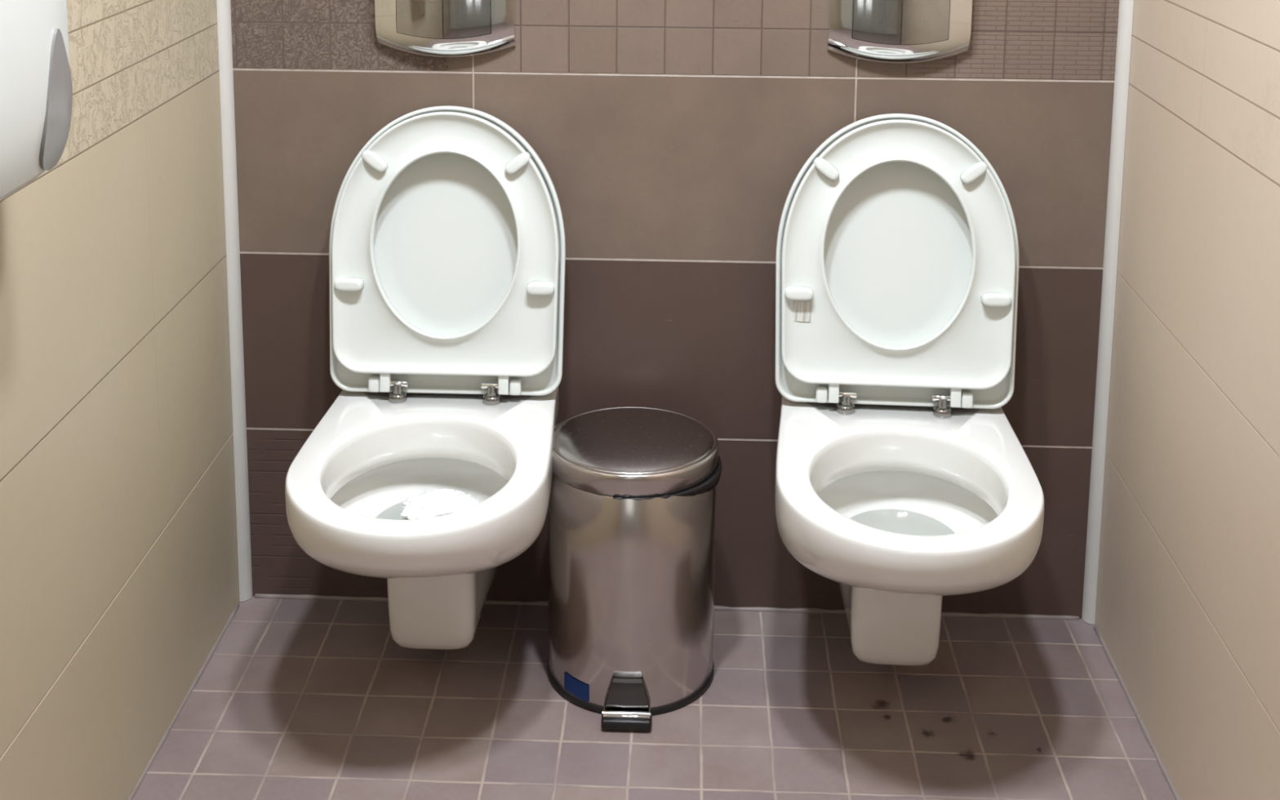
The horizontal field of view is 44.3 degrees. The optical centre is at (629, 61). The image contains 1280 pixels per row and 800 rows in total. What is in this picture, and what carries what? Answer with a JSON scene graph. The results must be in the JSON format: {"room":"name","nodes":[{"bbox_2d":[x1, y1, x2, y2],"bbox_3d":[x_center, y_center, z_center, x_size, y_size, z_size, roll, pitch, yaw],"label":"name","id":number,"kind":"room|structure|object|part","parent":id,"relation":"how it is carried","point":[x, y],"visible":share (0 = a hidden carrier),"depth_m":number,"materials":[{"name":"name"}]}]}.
{"room":"public restroom","nodes":[
{"label":"public restroom","id":0,"kind":"room"},
{"bbox_2d":[0,0,239,799],"bbox_3d":[-0.764,0.010,0.724,0.100,2.420,3.500,1,10,2],"label":"wall","id":1,"kind":"structure","parent":0,"point":[119,581],"depth_m":2.05,"materials":[{"name":"beige tile"}]},
{"bbox_2d":[0,0,72,200],"bbox_3d":[-0.635,-0.024,1.475,0.099,0.330,0.340,1,10,2],"label":"dispenser","id":2,"kind":"object","parent":1,"relation":"attached to","point":[36,88],"visible":1,"depth_m":1.55,"materials":[{"name":"white plastic"}]},
{"bbox_3d":[-0.591,0.039,1.612,0.021,0.148,0.075,1,10,2],"label":"window panel","id":3,"kind":"part","parent":2,"relation":"part of","materials":[{"name":"grey plastic"}]},
{"bbox_2d":[128,603,239,799],"bbox_3d":[-0.698,1.101,1.506,0.008,0.008,2.270,1,10,2],"label":"trim","id":4,"kind":"structure","parent":1,"relation":"attached to","point":[211,652],"depth_m":2.34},
{"bbox_2d":[132,596,1175,799],"bbox_3d":[-0.014,1.251,0.910,1.619,0.080,3.700,1,10,2],"label":"floor","id":5,"kind":"structure","parent":0,"point":[296,699],"depth_m":2.30,"materials":[{"name":"tile"}]},
{"bbox_2d":[546,406,718,730],"bbox_3d":[-0.004,0.752,2.398,0.261,0.387,0.284,9,13,39],"label":"pedal bin","id":6,"kind":"object","parent":5,"relation":"on","point":[631,582],"visible":0.94,"depth_m":2.30,"materials":[{"name":"silver metal"}]},
{"bbox_3d":[-0.004,0.945,2.296,0.070,0.008,0.038,1,10,2],"label":"pedal plate","id":7,"kind":"part","parent":6,"relation":"part of","materials":[{"name":"silver metal"}]},
{"bbox_3d":[0.005,0.566,2.375,0.244,0.011,0.244,1,10,2],"label":"lid","id":8,"kind":"part","parent":6,"relation":"part of","materials":[{"name":"metal"}]},
{"bbox_2d":[613,454,722,500],"bbox_3d":[0.080,0.622,2.326,0.082,0.020,0.240,8,12,37],"label":"liner","id":9,"kind":"object","parent":6,"relation":"in","point":[712,482],"visible":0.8,"depth_m":2.29,"materials":[{"name":"black plastic"}]},
{"bbox_2d":[230,0,1119,618],"bbox_3d":[0.067,-0.289,2.467,1.619,2.420,0.100,1,10,2],"label":"wall","id":10,"kind":"structure","parent":0,"point":[673,139],"depth_m":2.50,"materials":[{"name":"brown tile"}]},
{"bbox_2d":[216,0,252,601],"bbox_3d":[-0.636,-0.288,2.434,0.017,2.418,0.020,1,10,2],"label":"trim","id":11,"kind":"structure","parent":10,"relation":"attached to","point":[224,25],"depth_m":2.55,"materials":[{"name":"white plastic"}]},
{"bbox_2d":[284,106,565,649],"bbox_3d":[-0.296,0.503,2.285,0.372,0.796,0.556,1,10,2],"label":"toilet","id":12,"kind":"object","parent":10,"relation":"attached to","point":[447,242],"visible":0.98,"depth_m":2.44,"materials":[{"name":"white ceramic"}]},
{"bbox_3d":[-0.363,0.517,2.463,0.029,0.026,0.029,1,10,2],"label":"hinge post","id":13,"kind":"part","parent":12,"relation":"part of","materials":[{"name":"silver metal"}]},
{"bbox_3d":[-0.286,0.282,2.448,0.355,0.407,0.076,1,10,2],"label":"seat","id":14,"kind":"part","parent":12,"relation":"part of","materials":[{"name":"white plastic"}]},
{"bbox_3d":[-0.286,0.295,2.471,0.372,0.449,0.087,1,10,2],"label":"lid","id":15,"kind":"part","parent":12,"relation":"part of","materials":[{"name":"white plastic"}]},
{"bbox_3d":[-0.215,0.519,2.457,0.029,0.026,0.029,1,10,2],"label":"hinge post","id":16,"kind":"part","parent":12,"relation":"part of","materials":[{"name":"silver metal"}]},
{"bbox_3d":[-0.296,0.702,2.334,0.181,0.020,0.216,1,10,2],"label":"water","id":17,"kind":"object","parent":12,"relation":"in","visible":0},
{"bbox_2d":[400,487,479,519],"bbox_3d":[-0.287,0.673,2.368,0.124,0.031,0.098,-8,13,-40],"label":"crumpled tissue","id":18,"kind":"object","parent":17,"relation":"on","point":[439,501],"visible":0.71,"depth_m":2.36,"materials":[{"name":"white paper"}]},
{"bbox_2d":[374,0,515,57],"bbox_3d":[-0.287,-0.114,2.441,0.217,0.220,0.038,1,10,2],"label":"flush plate","id":19,"kind":"object","parent":10,"relation":"attached to","point":[442,28],"visible":1,"depth_m":2.44,"materials":[{"name":"silver metal"}]},
{"bbox_2d":[254,593,1079,619],"bbox_3d":[0.056,0.911,2.625,1.375,0.012,0.012,1,10,2],"label":"trim","id":20,"kind":"structure","parent":10,"relation":"attached to","point":[306,597],"depth_m":2.62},
{"bbox_2d":[826,0,972,63],"bbox_3d":[0.417,-0.104,2.414,0.217,0.220,0.038,1,10,2],"label":"flush plate","id":21,"kind":"object","parent":10,"relation":"attached to","point":[879,31],"visible":1,"depth_m":2.41,"materials":[{"name":"silver metal"}]},
{"bbox_2d":[774,113,1044,666],"bbox_3d":[0.395,0.514,2.252,0.372,0.796,0.556,1,10,4],"label":"toilet","id":22,"kind":"object","parent":10,"relation":"attached to","point":[904,482],"visible":1,"depth_m":2.41,"materials":[{"name":"white ceramic"}]},
{"bbox_3d":[0.335,0.528,2.431,0.029,0.026,0.029,1,10,4],"label":"hinge post","id":23,"kind":"part","parent":22,"relation":"part of","materials":[{"name":"silver metal"}]},
{"bbox_3d":[0.414,0.305,2.436,0.372,0.449,0.087,1,10,4],"label":"lid","id":24,"kind":"part","parent":22,"relation":"part of","materials":[{"name":"white plastic"}]},
{"bbox_3d":[0.412,0.293,2.413,0.355,0.407,0.076,1,10,4],"label":"seat","id":25,"kind":"part","parent":22,"relation":"part of","materials":[{"name":"white plastic"}]},
{"bbox_3d":[0.482,0.531,2.420,0.029,0.026,0.029,1,10,4],"label":"hinge post","id":26,"kind":"part","parent":22,"relation":"part of","materials":[{"name":"silver metal"}]},
{"bbox_2d":[1081,0,1133,624],"bbox_3d":[0.764,-0.269,2.381,0.017,2.418,0.020,1,10,2],"label":"trim","id":27,"kind":"structure","parent":10,"relation":"attached to","point":[1125,12],"depth_m":2.49,"materials":[{"name":"white plastic"}]},
{"bbox_2d":[1094,0,1279,799],"bbox_3d":[0.754,0.030,0.666,0.100,2.420,3.500,1,10,2],"label":"wall","id":28,"kind":"structure","parent":0,"point":[1188,606],"depth_m":2.07,"materials":[{"name":"beige tile"}]},
{"bbox_2d":[1093,626,1180,799],"bbox_3d":[0.718,1.120,1.452,0.010,0.010,2.270,1,10,2],"label":"trim","id":29,"kind":"structure","parent":28,"relation":"attached to","point":[1146,734],"depth_m":2.32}
]}

